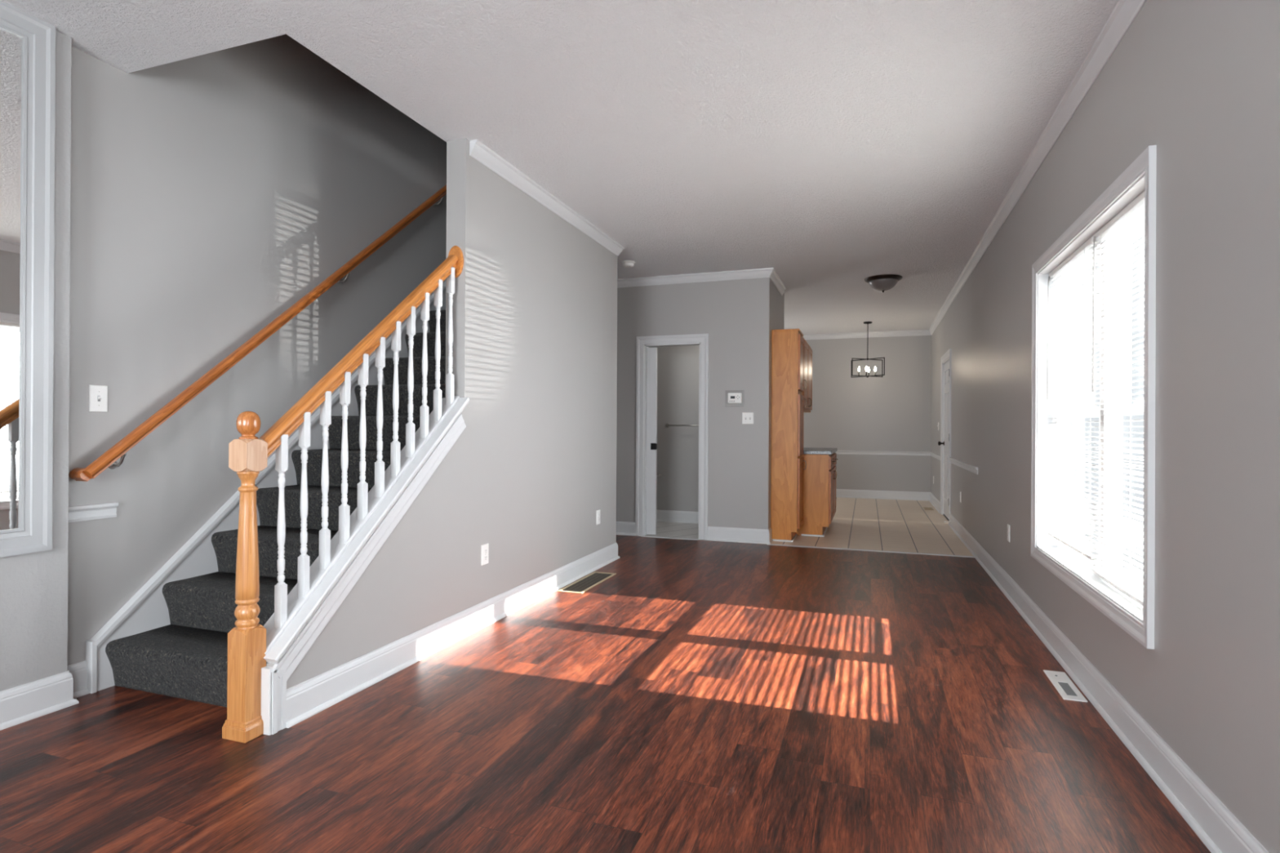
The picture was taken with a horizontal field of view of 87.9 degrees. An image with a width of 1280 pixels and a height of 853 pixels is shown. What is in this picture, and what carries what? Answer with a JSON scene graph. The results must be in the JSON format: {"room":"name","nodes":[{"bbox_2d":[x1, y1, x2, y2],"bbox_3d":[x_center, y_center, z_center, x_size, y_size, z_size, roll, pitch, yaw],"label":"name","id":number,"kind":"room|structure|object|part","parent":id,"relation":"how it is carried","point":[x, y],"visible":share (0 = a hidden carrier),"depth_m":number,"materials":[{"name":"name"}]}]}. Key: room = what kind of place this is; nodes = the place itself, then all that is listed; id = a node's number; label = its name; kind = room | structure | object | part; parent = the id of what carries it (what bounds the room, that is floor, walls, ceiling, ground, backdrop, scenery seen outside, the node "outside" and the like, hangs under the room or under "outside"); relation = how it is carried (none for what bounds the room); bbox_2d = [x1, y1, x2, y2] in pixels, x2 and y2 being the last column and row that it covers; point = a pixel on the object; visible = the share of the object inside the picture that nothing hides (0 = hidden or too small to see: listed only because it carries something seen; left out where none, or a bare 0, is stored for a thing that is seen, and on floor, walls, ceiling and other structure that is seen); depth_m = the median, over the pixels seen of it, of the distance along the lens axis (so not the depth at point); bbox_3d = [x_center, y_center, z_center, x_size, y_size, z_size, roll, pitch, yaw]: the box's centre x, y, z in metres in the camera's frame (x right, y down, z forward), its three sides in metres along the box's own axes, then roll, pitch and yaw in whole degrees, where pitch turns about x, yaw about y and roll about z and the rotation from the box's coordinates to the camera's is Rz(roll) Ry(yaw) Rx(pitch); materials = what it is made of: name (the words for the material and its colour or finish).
{"room":"empty living room","nodes":[
{"label":"empty living room","id":0,"kind":"room"},
{"bbox_2d":[0,30,71,691],"bbox_3d":[-3.181,-0.236,0.608,0.190,2.740,4.550,0,0,19],"label":"wall","id":1,"kind":"structure","parent":0,"point":[33,586],"depth_m":2.68,"materials":[{"name":"grey paint"}]},
{"bbox_2d":[0,0,55,557],"bbox_3d":[-2.629,-0.556,1.863,0.024,2.091,1.678,0,0,19],"label":"wall mirror","id":2,"kind":"object","parent":1,"relation":"attached to","point":[27,42],"visible":1,"depth_m":2.57,"materials":[{"name":"mirror"}]},
{"bbox_3d":[-2.637,-0.562,1.865,0.006,1.907,1.482,0,0,19],"label":"glass","id":3,"kind":"part","parent":2,"relation":"part of","materials":[{"name":"white mirror"}]},
{"bbox_2d":[0,660,88,730],"bbox_3d":[-3.083,1.066,0.683,0.097,0.138,4.565,0,0,19],"label":"baseboard","id":4,"kind":"structure","parent":1,"relation":"attached to","point":[19,704],"depth_m":2.63,"materials":[{"name":"grey paint"}]},
{"bbox_2d":[67,34,446,665],"bbox_3d":[-0.828,-1.542,7.443,0.120,5.400,9.900,0,0,19],"label":"wall","id":5,"kind":"structure","parent":0,"point":[211,193],"depth_m":3.35,"materials":[{"name":"grey paint"}]},
{"bbox_2d":[68,502,118,522],"bbox_3d":[-2.365,0.370,2.849,0.021,0.064,0.224,0,0,19],"label":"trim","id":6,"kind":"structure","parent":5,"relation":"attached to","point":[84,513],"depth_m":2.86,"materials":[{"name":"grey paint"}]},
{"bbox_2d":[88,384,107,412],"bbox_3d":[-2.350,-0.122,2.887,0.019,0.116,0.072,0,0,19],"label":"light switch","id":7,"kind":"object","parent":5,"relation":"attached to","point":[98,394],"visible":1,"depth_m":2.88,"materials":[{"name":"white plastic"}]},
{"bbox_2d":[68,184,446,481],"bbox_3d":[-1.805,-1.125,4.316,0.098,2.721,3.274,0,0,19],"label":"wall handrail","id":8,"kind":"object","parent":5,"relation":"attached to","point":[108,459],"visible":0.98,"depth_m":3.40,"materials":[{"name":"brown wood"}]},
{"bbox_2d":[266,137,617,688],"bbox_3d":[-0.846,-0.218,4.183,0.125,2.740,3.540,0,0,19],"label":"wall","id":9,"kind":"structure","parent":0,"point":[528,475],"depth_m":4.07,"materials":[{"name":"grey paint"}]},
{"bbox_2d":[261,413,466,735],"bbox_3d":[-1.228,0.539,3.079,0.146,1.220,1.258,0,0,19],"label":"trim","id":10,"kind":"structure","parent":9,"relation":"attached to","point":[274,678],"depth_m":2.76,"materials":[{"name":"grey paint"}]},
{"bbox_2d":[285,542,619,728],"bbox_3d":[-1.272,1.081,4.365,1.092,0.138,3.522,0,0,19],"label":"baseboard","id":11,"kind":"structure","parent":9,"relation":"attached to","point":[307,699],"depth_m":3.28,"materials":[{"name":"grey paint"}]},
{"bbox_2d":[480,543,488,565],"bbox_3d":[-0.897,0.742,3.848,0.009,0.116,0.072,0,0,19],"label":"power outlet","id":12,"kind":"object","parent":9,"relation":"attached to","point":[485,548],"visible":1,"depth_m":3.84,"materials":[{"name":"white plastic"}]},
{"bbox_2d":[469,139,624,256],"bbox_3d":[-1.044,-1.546,4.952,1.113,0.082,2.323,0,0,19],"label":"trim","id":13,"kind":"structure","parent":9,"relation":"attached to","point":[478,151],"depth_m":4.38,"materials":[{"name":"grey paint"}]},
{"bbox_2d":[595,509,599,524],"bbox_3d":[-0.340,0.744,5.443,0.009,0.116,0.072,0,0,19],"label":"power outlet","id":14,"kind":"object","parent":9,"relation":"attached to","point":[597,518],"visible":1,"depth_m":5.43,"materials":[{"name":"white plastic"}]},
{"bbox_2d":[2,0,1119,334],"bbox_3d":[0.394,-1.720,4.635,4.435,0.280,14.500,0,0,19],"label":"ceiling","id":15,"kind":"structure","parent":0,"point":[831,146],"depth_m":3.19,"materials":[{"name":"white paint"}]},
{"bbox_2d":[621,260,635,267],"bbox_3d":[-0.114,-1.554,6.378,0.139,0.052,0.139,0,0,19],"label":"smoke detector","id":16,"kind":"object","parent":15,"relation":"attached to","point":[626,264],"visible":1,"depth_m":6.33,"materials":[{"name":"white plastic"}]},
{"bbox_2d":[850,321,884,377],"bbox_3d":[3.391,-1.143,9.889,0.458,0.827,0.355,0,0,16],"label":"chandelier","id":17,"kind":"object","parent":15,"relation":"hanging from","point":[852,375],"visible":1,"depth_m":9.88,"materials":[{"name":"black metal"}]},
{"bbox_3d":[3.392,-1.262,9.889,0.032,0.547,0.032,0,0,19],"label":"rod","id":18,"kind":"part","parent":17,"relation":"part of","materials":[{"name":"black metal"}]},
{"bbox_2d":[864,274,902,292],"bbox_3d":[2.569,-1.490,7.010,0.380,0.151,0.380,0,0,19],"label":"ceiling light","id":19,"kind":"object","parent":15,"relation":"attached to","point":[882,282],"visible":1,"depth_m":6.91,"materials":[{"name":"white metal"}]},
{"bbox_3d":[2.569,-1.486,7.010,0.296,0.099,0.296,0,0,19],"label":"lamp shade","id":20,"kind":"part","parent":19,"relation":"part of","materials":[{"name":"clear glass"}]},
{"bbox_2d":[0,521,1210,852],"bbox_3d":[-0.236,1.213,2.795,4.285,0.120,10.630,0,0,19],"label":"floor","id":21,"kind":"structure","parent":0,"point":[701,696],"depth_m":2.41,"materials":[{"name":"brown wood"}]},
{"bbox_2d":[85,280,445,707],"bbox_3d":[-1.355,-0.381,4.342,0.937,3.101,3.491,0,0,19],"label":"staircase","id":22,"kind":"structure","parent":21,"relation":"on","point":[170,638],"depth_m":3.24,"materials":[{"name":"grey carpet"}]},
{"bbox_2d":[222,245,469,743],"bbox_3d":[-1.238,0.074,3.053,0.173,2.150,1.354,0,0,19],"label":"balustrade","id":23,"kind":"object","parent":21,"relation":"on","point":[251,645],"visible":1,"depth_m":2.78,"materials":[{"name":"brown wood"}]},
{"bbox_3d":[-1.461,0.655,2.470,0.088,0.982,0.088,0,0,19],"label":"newel post","id":24,"kind":"part","parent":23,"relation":"part of","materials":[{"name":"brown wood"}]},
{"bbox_3d":[-1.232,-0.409,3.080,0.060,1.070,1.274,0,0,19],"label":"handrail","id":25,"kind":"part","parent":23,"relation":"part of","materials":[{"name":"brown wood"}]},
{"bbox_2d":[557,571,616,593],"bbox_3d":[-0.382,1.154,4.927,0.188,0.005,0.660,0,0,19],"label":"floor vent","id":26,"kind":"object","parent":21,"relation":"in","point":[588,582],"visible":1,"depth_m":4.90,"materials":[{"name":"beige metal"}]},
{"bbox_2d":[1043,670,1087,702],"bbox_3d":[1.904,1.160,2.980,0.089,0.009,0.354,0,0,19],"label":"floor vent","id":27,"kind":"object","parent":21,"relation":"in","point":[1065,687],"visible":1,"depth_m":2.96,"materials":[{"name":"white plastic"}]},
{"bbox_2d":[641,535,698,540],"bbox_3d":[0.310,1.160,6.910,0.615,0.006,0.040,0,0,19],"label":"trim","id":28,"kind":"structure","parent":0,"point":[642,535],"depth_m":6.89,"materials":[{"name":"grey paint"}]},
{"bbox_2d":[648,345,699,511],"bbox_3d":[0.577,-0.204,8.103,2.110,2.740,0.080,0,0,19],"label":"wall","id":29,"kind":"structure","parent":0,"point":[677,366],"depth_m":8.10,"materials":[{"name":"grey paint"}]},
{"bbox_2d":[656,509,698,523],"bbox_3d":[0.552,1.097,8.050,2.110,0.138,0.027,0,0,19],"label":"baseboard","id":30,"kind":"structure","parent":29,"relation":"attached to","point":[687,517],"depth_m":8.08,"materials":[{"name":"grey paint"}]},
{"bbox_2d":[665,423,698,426],"bbox_3d":[0.602,-0.014,8.012,0.624,0.044,0.074,0,0,19],"label":"towel bar","id":31,"kind":"object","parent":29,"relation":"attached to","point":[666,424],"visible":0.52,"depth_m":8.02,"materials":[{"name":"grey metal"}]},
{"bbox_2d":[616,277,784,529],"bbox_3d":[0.440,-0.205,7.558,2.210,2.740,1.200,0,0,19],"label":"wall","id":32,"kind":"structure","parent":0,"point":[739,317],"depth_m":6.78,"materials":[{"name":"grey paint"}]},
{"bbox_2d":[635,333,708,539],"bbox_3d":[0.348,0.104,7.004,0.783,2.119,0.132,0,0,19],"label":"door frame","id":33,"kind":"structure","parent":32,"relation":"in","point":[646,357],"depth_m":7.06,"materials":[{"name":"grey paint"}]},
{"bbox_2d":[616,521,773,543],"bbox_3d":[0.270,1.094,7.047,2.237,0.138,0.187,0,0,19],"label":"baseboard","id":34,"kind":"structure","parent":32,"relation":"attached to","point":[627,528],"depth_m":6.73,"materials":[{"name":"grey paint"}]},
{"bbox_2d":[617,267,786,295],"bbox_3d":[0.425,-1.535,7.425,2.258,0.082,1.028,0,0,19],"label":"trim","id":35,"kind":"structure","parent":32,"relation":"attached to","point":[771,273],"depth_m":6.86,"materials":[{"name":"grey paint"}]},
{"bbox_2d":[724,390,744,406],"bbox_3d":[0.957,-0.285,6.725,0.194,0.167,0.032,0,0,19],"label":"thermostat","id":36,"kind":"object","parent":32,"relation":"attached to","point":[732,397],"visible":1,"depth_m":6.72,"materials":[{"name":"grey plastic"}]},
{"bbox_2d":[742,412,753,423],"bbox_3d":[1.086,-0.083,6.686,0.116,0.116,0.019,0,0,19],"label":"light switch","id":37,"kind":"object","parent":32,"relation":"attached to","point":[747,417],"visible":1,"depth_m":6.69,"materials":[{"name":"white plastic"}]},
{"bbox_2d":[802,337,812,412],"bbox_3d":[1.820,-0.570,7.667,0.319,0.795,1.067,0,0,19],"label":"upper cabinet","id":38,"kind":"object","parent":32,"relation":"attached to","point":[807,393],"visible":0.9,"depth_m":7.58,"materials":[{"name":"brown wood"}]},
{"bbox_3d":[1.843,-0.568,7.385,0.020,0.730,0.505,0,0,19],"label":"door","id":39,"kind":"part","parent":38,"relation":"part of","materials":[{"name":"brown wood"}]},
{"bbox_3d":[2.014,-0.567,7.876,0.020,0.730,0.505,0,0,19],"label":"door","id":40,"kind":"part","parent":38,"relation":"part of","materials":[{"name":"brown wood"}]},
{"bbox_2d":[803,335,931,492],"bbox_3d":[2.767,-0.187,11.384,4.085,2.740,0.120,0,0,19],"label":"wall","id":41,"kind":"structure","parent":0,"point":[892,411],"depth_m":10.94,"materials":[{"name":"grey paint"}]},
{"bbox_2d":[802,329,931,339],"bbox_3d":[2.747,-1.516,11.307,4.085,0.082,0.048,0,0,19],"label":"trim","id":42,"kind":"structure","parent":41,"relation":"attached to","point":[921,332],"depth_m":10.95,"materials":[{"name":"grey paint"}]},
{"bbox_2d":[835,450,930,456],"bbox_3d":[2.741,0.431,11.317,4.085,0.064,0.021,0,0,19],"label":"trim","id":43,"kind":"structure","parent":41,"relation":"attached to","point":[838,452],"depth_m":10.88,"materials":[{"name":"grey paint"}]},
{"bbox_2d":[835,488,930,501],"bbox_3d":[2.736,1.114,11.313,4.085,0.138,0.027,0,0,19],"label":"baseboard","id":44,"kind":"structure","parent":41,"relation":"attached to","point":[842,493],"depth_m":10.88,"materials":[{"name":"grey paint"}]},
{"bbox_2d":[763,497,973,556],"bbox_3d":[1.938,1.235,9.026,4.285,0.120,5.070,0,0,19],"label":"floor","id":45,"kind":"structure","parent":0,"point":[857,523],"depth_m":7.54,"materials":[{"name":"beige tile"}]},
{"bbox_2d":[770,328,807,542],"bbox_3d":[1.563,0.091,6.942,0.319,2.158,0.461,0,0,19],"label":"pantry cabinet","id":46,"kind":"object","parent":45,"relation":"on","point":[788,380],"visible":0.96,"depth_m":6.75,"materials":[{"name":"brown wood"}]},
{"bbox_3d":[1.513,1.160,6.955,0.224,0.018,0.461,0,0,19],"label":"shoe moulding","id":47,"kind":"part","parent":46,"relation":"part of","materials":[{"name":"grey paint"}]},
{"bbox_3d":[1.674,0.683,6.918,0.020,0.715,0.400,0,0,19],"label":"door","id":48,"kind":"part","parent":46,"relation":"part of","materials":[{"name":"brown wood"}]},
{"bbox_3d":[1.677,-0.015,6.919,0.020,0.630,0.400,0,0,19],"label":"door","id":49,"kind":"part","parent":46,"relation":"part of","materials":[{"name":"brown wood"}]},
{"bbox_3d":[1.681,-0.655,6.920,0.020,0.560,0.400,0,0,19],"label":"door","id":50,"kind":"part","parent":46,"relation":"part of","materials":[{"name":"brown wood"}]},
{"bbox_2d":[795,452,838,537],"bbox_3d":[1.964,0.737,7.672,0.599,0.872,1.213,0,0,19],"label":"base cabinet","id":51,"kind":"object","parent":45,"relation":"on","point":[820,476],"visible":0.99,"depth_m":7.08,"materials":[{"name":"brown wood"}]},
{"bbox_3d":[2.039,1.164,7.645,0.235,0.018,1.213,0,0,19],"label":"shoe moulding","id":52,"kind":"part","parent":51,"relation":"part of","materials":[{"name":"grey paint"}]},
{"bbox_2d":[803,447,837,454],"bbox_3d":[1.960,0.231,7.695,0.572,0.136,1.216,0,0,19],"label":"countertop","id":53,"kind":"structure","parent":51,"relation":"on","point":[811,451],"depth_m":7.12,"materials":[{"name":"stone"}]},
{"bbox_3d":[2.112,0.758,7.326,0.020,0.560,0.570,0,0,19],"label":"door","id":54,"kind":"part","parent":51,"relation":"part of","materials":[{"name":"brown wood"}]},
{"bbox_3d":[2.114,0.391,7.326,0.020,0.135,0.570,0,0,19],"label":"drawer","id":55,"kind":"part","parent":51,"relation":"part of","materials":[{"name":"brown wood"}]},
{"bbox_3d":[2.306,0.760,7.880,0.020,0.560,0.565,0,0,19],"label":"door","id":56,"kind":"part","parent":51,"relation":"part of","materials":[{"name":"brown wood"}]},
{"bbox_3d":[2.308,0.393,7.881,0.020,0.135,0.565,0,0,19],"label":"drawer","id":57,"kind":"part","parent":51,"relation":"part of","materials":[{"name":"brown wood"}]},
{"bbox_2d":[923,506,933,510],"bbox_3d":[4.157,1.185,9.566,0.120,0.005,0.310,0,0,19],"label":"floor vent","id":58,"kind":"object","parent":45,"relation":"in","point":[924,508],"visible":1,"depth_m":9.53,"materials":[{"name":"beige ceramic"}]},
{"bbox_2d":[767,543,974,557],"bbox_3d":[2.136,1.169,6.264,1.857,0.006,0.040,0,0,19],"label":"trim","id":59,"kind":"structure","parent":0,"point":[767,544],"depth_m":6.24,"materials":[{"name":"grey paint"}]},
{"bbox_2d":[930,0,1279,852],"bbox_3d":[2.409,-0.201,3.926,0.150,2.740,14.500,0,0,19],"label":"wall","id":60,"kind":"structure","parent":0,"point":[1197,81],"depth_m":1.99,"materials":[{"name":"grey paint"}]},
{"bbox_2d":[937,348,951,523],"bbox_3d":[3.967,0.123,8.497,0.215,2.124,1.088,0,0,19],"label":"door","id":61,"kind":"structure","parent":60,"relation":"in","point":[944,443],"depth_m":8.69,"materials":[{"name":"grey paint"}]},
{"bbox_2d":[929,452,977,474],"bbox_3d":[3.843,0.419,8.306,0.021,0.089,4.980,0,0,19],"label":"trim","id":62,"kind":"structure","parent":60,"relation":"attached to","point":[968,467],"depth_m":6.98,"materials":[{"name":"grey paint"}]},
{"bbox_2d":[1007,524,1009,542],"bbox_3d":[2.559,0.741,4.612,0.009,0.116,0.072,0,0,19],"label":"power outlet","id":63,"kind":"object","parent":60,"relation":"attached to","point":[1008,526],"visible":1,"depth_m":4.59,"materials":[{"name":"white plastic"}]},
{"bbox_2d":[928,0,1146,334],"bbox_3d":[2.314,-1.530,3.938,0.048,0.082,14.250,0,0,19],"label":"trim","id":64,"kind":"structure","parent":60,"relation":"attached to","point":[1124,13],"depth_m":3.29,"materials":[{"name":"grey paint"}]},
{"bbox_2d":[1031,144,1156,649],"bbox_3d":[2.093,-0.097,3.041,0.181,1.705,1.740,0,0,19],"label":"window","id":65,"kind":"structure","parent":60,"relation":"in","point":[1071,567],"depth_m":2.99,"materials":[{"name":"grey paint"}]},
{"bbox_2d":[1046,236,1097,560],"bbox_3d":[2.211,-0.127,3.420,0.042,1.493,0.782,0,0,19],"label":"window blind","id":66,"kind":"object","parent":65,"relation":"attached to","point":[1086,248],"visible":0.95,"depth_m":3.37,"materials":[{"name":"white plastic"}]},
{"bbox_3d":[2.213,0.610,3.417,0.026,0.018,0.778,0,0,19],"label":"rail","id":67,"kind":"part","parent":66,"relation":"part of","materials":[{"name":"white plastic"}]},
{"bbox_3d":[2.267,0.293,3.417,0.024,0.765,0.744,0,0,19],"label":"sash","id":68,"kind":"part","parent":65,"relation":"part of","materials":[{"name":"white plastic"}]},
{"bbox_3d":[2.295,-0.452,3.410,0.024,0.806,0.744,0,0,19],"label":"sash","id":69,"kind":"part","parent":65,"relation":"part of","materials":[{"name":"white plastic"}]},
{"bbox_3d":[2.146,-0.096,3.022,0.070,1.585,1.600,0,0,19],"label":"frame","id":70,"kind":"part","parent":65,"relation":"part of","materials":[{"name":"white plastic"}]},
{"bbox_2d":[1092,191,1144,605],"bbox_3d":[1.948,-0.103,2.668,0.042,1.546,0.776,0,0,19],"label":"window blind","id":71,"kind":"object","parent":65,"relation":"attached to","point":[1136,206],"visible":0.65,"depth_m":2.73,"materials":[{"name":"white plastic"}]},
{"bbox_3d":[1.950,0.661,2.664,0.026,0.018,0.772,0,0,19],"label":"rail","id":72,"kind":"part","parent":71,"relation":"part of","materials":[{"name":"white plastic"}]},
{"bbox_3d":[1.994,0.290,2.635,0.024,0.765,0.744,0,0,19],"label":"sash","id":73,"kind":"part","parent":65,"relation":"part of","materials":[{"name":"white plastic"}]},
{"bbox_3d":[2.022,-0.455,2.628,0.024,0.806,0.744,0,0,19],"label":"sash","id":74,"kind":"part","parent":65,"relation":"part of","materials":[{"name":"white plastic"}]},
{"bbox_2d":[928,492,1268,852],"bbox_3d":[2.310,1.100,3.930,0.027,0.138,14.250,0,0,19],"label":"baseboard","id":75,"kind":"structure","parent":60,"relation":"attached to","point":[1212,822],"depth_m":2.35,"materials":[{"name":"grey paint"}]}
]}

